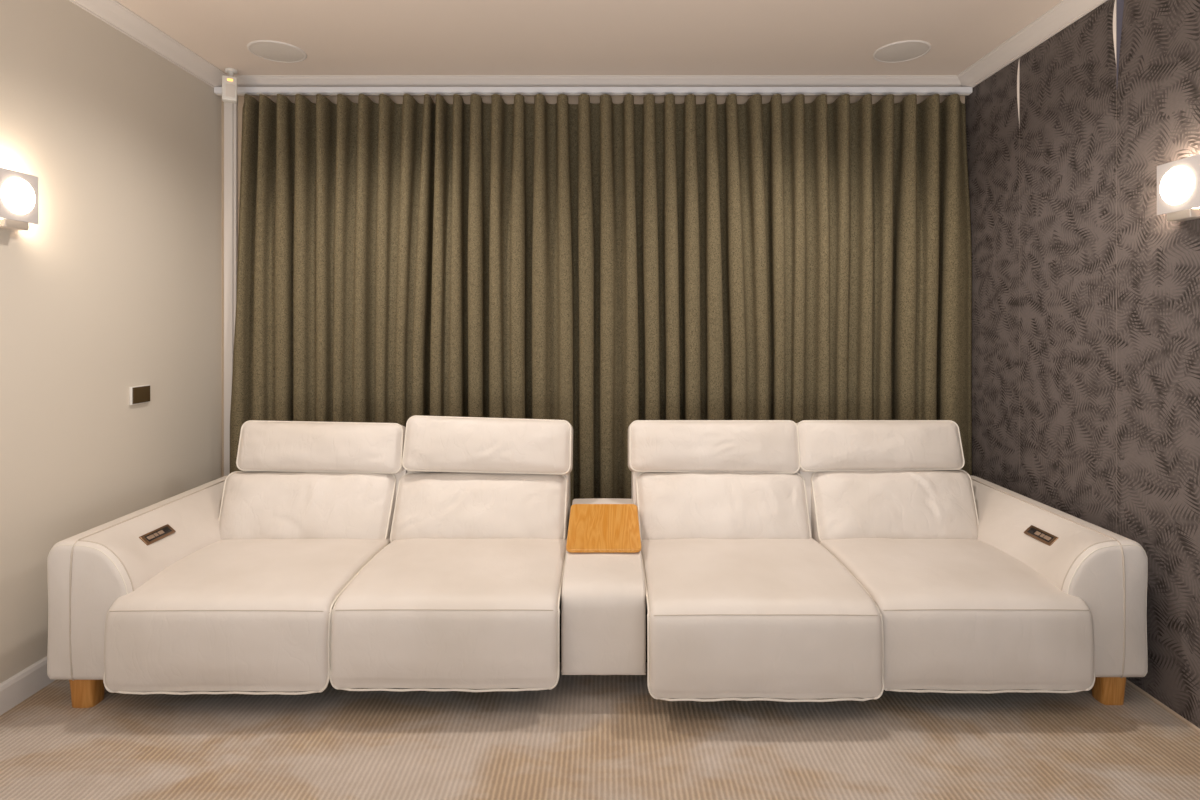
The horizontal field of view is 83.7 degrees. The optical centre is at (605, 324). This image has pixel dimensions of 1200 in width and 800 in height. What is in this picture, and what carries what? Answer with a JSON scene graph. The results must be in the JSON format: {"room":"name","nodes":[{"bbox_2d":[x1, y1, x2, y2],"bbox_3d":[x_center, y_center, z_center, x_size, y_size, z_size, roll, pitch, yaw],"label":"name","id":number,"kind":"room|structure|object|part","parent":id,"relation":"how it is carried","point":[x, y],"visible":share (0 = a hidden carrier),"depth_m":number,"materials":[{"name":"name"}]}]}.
{"room":"home theater","nodes":[
{"label":"home theater","id":0,"kind":"room"},
{"bbox_2d":[0,0,221,682],"bbox_3d":[-1.943,0.006,0.900,0.100,2.412,5.000,0,0,0],"label":"wall","id":1,"kind":"structure","parent":0,"point":[116,286],"depth_m":2.49,"materials":[{"name":"paint"}]},
{"bbox_2d":[0,167,37,229],"bbox_3d":[-1.856,-0.390,2.094,0.074,0.178,0.153,0,0,0],"label":"wall sconce","id":2,"kind":"object","parent":1,"relation":"attached to","point":[18,190],"visible":1,"depth_m":2.08,"materials":[{"name":"silver metal"}]},
{"bbox_2d":[2,178,34,213],"bbox_3d":[-1.829,-0.403,2.094,0.018,0.112,0.112,0,0,0],"label":"diffuser","id":3,"kind":"object","parent":2,"relation":"attached to","point":[18,194],"depth_m":2.08,"materials":[{"name":"beige glass"}]},
{"bbox_2d":[0,656,54,715],"bbox_3d":[-1.886,1.166,0.850,0.014,0.092,4.900,0,0,0],"label":"baseboard","id":4,"kind":"structure","parent":1,"relation":"attached to","point":[19,687],"depth_m":2.16,"materials":[{"name":"paint"}]},
{"bbox_2d":[129,385,149,404],"bbox_3d":[-1.886,0.282,2.714,0.014,0.072,0.108,0,0,0],"label":"light switch","id":5,"kind":"object","parent":1,"relation":"attached to","point":[137,394],"visible":1,"depth_m":2.70,"materials":[{"name":"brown plastic"}]},
{"bbox_2d":[69,0,227,87],"bbox_3d":[-1.853,-1.172,0.850,0.080,0.056,4.900,0,0,0],"label":"trim","id":6,"kind":"structure","parent":1,"relation":"attached to","point":[113,13],"depth_m":2.73,"materials":[{"name":"paint"}]},
{"bbox_2d":[116,0,1061,74],"bbox_3d":[-0.062,-1.250,0.900,3.861,0.100,5.000,0,0,0],"label":"ceiling","id":7,"kind":"structure","parent":0,"point":[337,37],"depth_m":2.75,"materials":[{"name":"paint"}]},
{"bbox_2d":[222,68,237,102],"bbox_3d":[-1.755,-1.116,3.126,0.062,0.168,0.100,0,0,-28],"label":"sensor","id":8,"kind":"object","parent":7,"relation":"attached to","point":[229,83],"visible":1,"depth_m":3.09,"materials":[{"name":"white plastic"}]},
{"bbox_2d":[247,40,306,62],"bbox_3d":[-1.441,-1.197,2.940,0.236,0.006,0.236,0,0,0],"label":"ceiling speaker","id":9,"kind":"object","parent":7,"relation":"attached to","point":[277,51],"visible":1,"depth_m":2.93,"materials":[{"name":"paint"}]},
{"bbox_2d":[873,40,930,62],"bbox_3d":[1.296,-1.197,2.940,0.236,0.006,0.236,0,0,0],"label":"ceiling speaker","id":10,"kind":"object","parent":7,"relation":"attached to","point":[901,51],"visible":1,"depth_m":2.93,"materials":[{"name":"paint"}]},
{"bbox_2d":[222,96,964,476],"bbox_3d":[-0.062,0.006,3.350,3.661,2.412,0.100,0,0,0],"label":"wall","id":11,"kind":"structure","parent":0,"point":[397,99],"depth_m":3.30,"materials":[{"name":"paint"}]},
{"bbox_2d":[224,102,232,475],"bbox_3d":[-1.848,0.037,3.288,0.044,2.350,0.024,0,0,0],"label":"trim","id":12,"kind":"structure","parent":11,"relation":"attached to","point":[228,107],"depth_m":3.28,"materials":[{"name":"paint"}]},
{"bbox_2d":[233,96,237,350],"bbox_3d":[-1.819,0.037,3.291,0.014,2.350,0.018,0,0,0],"label":"trim","id":13,"kind":"structure","parent":11,"relation":"attached to","point":[235,105],"depth_m":3.28,"materials":[{"name":"paint"}]},
{"bbox_2d":[214,87,971,95],"bbox_3d":[-0.062,-1.131,3.245,3.655,0.035,0.040,0,0,0],"label":"track","id":14,"kind":"object","parent":11,"relation":"attached to","point":[241,91],"visible":1,"depth_m":3.23,"materials":[{"name":"white metal"}]},
{"bbox_2d":[234,75,961,86],"bbox_3d":[-0.062,-1.172,3.260,3.661,0.056,0.080,0,0,0],"label":"trim","id":15,"kind":"structure","parent":11,"relation":"attached to","point":[242,80],"depth_m":3.25,"materials":[{"name":"paint"}]},
{"bbox_2d":[230,94,971,509],"bbox_3d":[-0.032,0.053,3.228,3.589,2.294,0.129,0,0,0],"label":"curtain","id":16,"kind":"object","parent":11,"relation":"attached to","point":[601,268],"visible":0.65,"depth_m":3.18,"materials":[{"name":"fabric"}]},
{"bbox_2d":[0,662,1199,799],"bbox_3d":[-0.062,1.262,0.900,3.861,0.100,5.000,0,0,0],"label":"floor","id":17,"kind":"structure","parent":0,"point":[585,737],"depth_m":1.93,"materials":[{"name":"carpet"}]},
{"bbox_2d":[47,415,1147,707],"bbox_3d":[-0.027,0.795,2.530,3.468,0.833,1.064,0,0,0],"label":"sofa","id":18,"kind":"object","parent":17,"relation":"on","point":[782,560],"visible":0.99,"depth_m":2.20,"materials":[{"name":"beige leather"}]},
{"bbox_3d":[-1.665,1.163,2.150,0.082,0.098,0.070,0,0,0],"label":"leg","id":19,"kind":"part","parent":18,"relation":"part of","materials":[{"name":"brown wood"}]},
{"bbox_3d":[-1.627,0.901,2.574,0.269,0.441,0.976,0,0,0],"label":"armrest","id":20,"kind":"part","parent":18,"relation":"part of","materials":[{"name":"beige leather"}]},
{"bbox_3d":[-1.590,0.743,2.376,0.033,0.031,0.152,0,0,0],"label":"control panel","id":21,"kind":"part","parent":18,"relation":"part of","materials":[{"name":"brown metal"}]},
{"bbox_2d":[104,538,390,691],"bbox_3d":[-1.196,0.975,2.429,0.685,0.304,0.801,0,0,0],"label":"seat cushion","id":22,"kind":"object","parent":18,"relation":"on","point":[213,614],"depth_m":2.05,"materials":[{"name":"beige leather"}]},
{"bbox_2d":[219,472,395,539],"bbox_3d":[-1.224,0.765,2.738,0.720,0.314,0.263,0,0,0],"label":"cushion","id":23,"kind":"object","parent":18,"relation":"on","point":[253,505],"depth_m":2.67,"materials":[{"name":"beige leather"}]},
{"bbox_3d":[-1.168,0.836,2.851,0.664,0.505,0.302,0,0,0],"label":"backrest","id":24,"kind":"part","parent":18,"relation":"part of","materials":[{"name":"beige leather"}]},
{"bbox_2d":[331,538,566,688],"bbox_3d":[-0.498,0.972,2.433,0.700,0.300,0.794,0,0,0],"label":"seat cushion","id":25,"kind":"object","parent":18,"relation":"on","point":[416,613],"depth_m":2.06,"materials":[{"name":"beige leather"}]},
{"bbox_2d":[391,473,568,540],"bbox_3d":[-0.510,0.765,2.738,0.707,0.308,0.262,0,0,0],"label":"cushion","id":26,"kind":"object","parent":18,"relation":"on","point":[424,506],"depth_m":2.67,"materials":[{"name":"beige leather"}]},
{"bbox_3d":[-0.495,0.836,2.851,0.674,0.505,0.302,0,0,0],"label":"backrest","id":27,"kind":"part","parent":18,"relation":"part of","materials":[{"name":"beige leather"}]},
{"bbox_2d":[566,504,640,552],"bbox_3d":[-0.008,0.772,2.563,0.270,0.077,0.368,0,0,0],"label":"tray","id":28,"kind":"object","parent":18,"relation":"on","point":[593,528],"visible":1,"depth_m":2.53,"materials":[{"name":"brown wood"}]},
{"bbox_3d":[-0.026,1.062,2.560,2.920,0.090,0.740,0,0,0],"label":"frame","id":29,"kind":"part","parent":18,"relation":"part of","materials":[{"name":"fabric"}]},
{"bbox_3d":[0.459,0.836,2.851,0.694,0.505,0.302,0,0,0],"label":"backrest","id":30,"kind":"part","parent":18,"relation":"part of","materials":[{"name":"beige leather"}]},
{"bbox_2d":[636,472,809,539],"bbox_3d":[0.474,0.763,2.738,0.709,0.311,0.264,0,0,0],"label":"cushion","id":31,"kind":"object","parent":18,"relation":"on","point":[670,505],"depth_m":2.67,"materials":[{"name":"beige leather"}]},
{"bbox_2d":[641,538,882,698],"bbox_3d":[0.484,0.978,2.414,0.708,0.310,0.832,0,0,0],"label":"seat cushion","id":32,"kind":"object","parent":18,"relation":"on","point":[722,618],"depth_m":2.02,"materials":[{"name":"beige leather"}]},
{"bbox_3d":[1.136,0.836,2.851,0.652,0.505,0.302,0,0,0],"label":"backrest","id":33,"kind":"part","parent":18,"relation":"part of","materials":[{"name":"beige leather"}]},
{"bbox_2d":[811,470,977,542],"bbox_3d":[1.177,0.757,2.739,0.684,0.314,0.263,0,0,0],"label":"cushion","id":34,"kind":"object","parent":18,"relation":"on","point":[846,504],"depth_m":2.67,"materials":[{"name":"beige leather"}]},
{"bbox_2d":[819,538,1093,690],"bbox_3d":[1.171,0.974,2.432,0.662,0.306,0.796,0,0,0],"label":"seat cushion","id":35,"kind":"object","parent":18,"relation":"on","point":[965,614],"depth_m":2.06,"materials":[{"name":"beige leather"}]},
{"bbox_3d":[1.536,0.743,2.366,0.033,0.031,0.148,0,0,0],"label":"control panel","id":36,"kind":"part","parent":18,"relation":"part of","materials":[{"name":"brown metal"}]},
{"bbox_3d":[1.573,0.897,2.574,0.269,0.433,0.976,0,0,0],"label":"armrest","id":37,"kind":"part","parent":18,"relation":"part of","materials":[{"name":"beige leather"}]},
{"bbox_3d":[1.625,1.159,2.165,0.082,0.106,0.070,0,0,0],"label":"leg","id":38,"kind":"part","parent":18,"relation":"part of","materials":[{"name":"brown wood"}]},
{"bbox_2d":[965,0,1199,728],"bbox_3d":[1.814,0.006,0.900,0.109,2.412,5.000,0,0,0],"label":"wall","id":39,"kind":"structure","parent":0,"point":[1086,298],"depth_m":2.38,"materials":[{"name":"paper"}]},
{"bbox_2d":[957,0,1107,87],"bbox_3d":[1.728,-1.172,0.850,0.080,0.056,4.900,0,0,0],"label":"trim","id":40,"kind":"structure","parent":39,"relation":"attached to","point":[1065,13],"depth_m":2.74,"materials":[{"name":"paint"}]},
{"bbox_2d":[1126,679,1199,732],"bbox_3d":[1.764,1.207,0.850,0.007,0.010,4.900,0,0,0],"label":"baseboard","id":41,"kind":"structure","parent":39,"relation":"attached to","point":[1128,682],"depth_m":2.12,"materials":[{"name":"paint"}]},
{"bbox_2d":[1157,154,1199,221],"bbox_3d":[1.731,-0.405,2.008,0.074,0.178,0.153,0,0,0],"label":"wall sconce","id":42,"kind":"object","parent":39,"relation":"attached to","point":[1178,181],"visible":1,"depth_m":1.99,"materials":[{"name":"silver metal"}]},
{"bbox_2d":[1160,166,1193,204],"bbox_3d":[1.704,-0.418,2.008,0.018,0.112,0.112,0,0,0],"label":"diffuser","id":43,"kind":"object","parent":42,"relation":"attached to","point":[1176,182],"depth_m":1.99,"materials":[{"name":"beige glass"}]}
]}

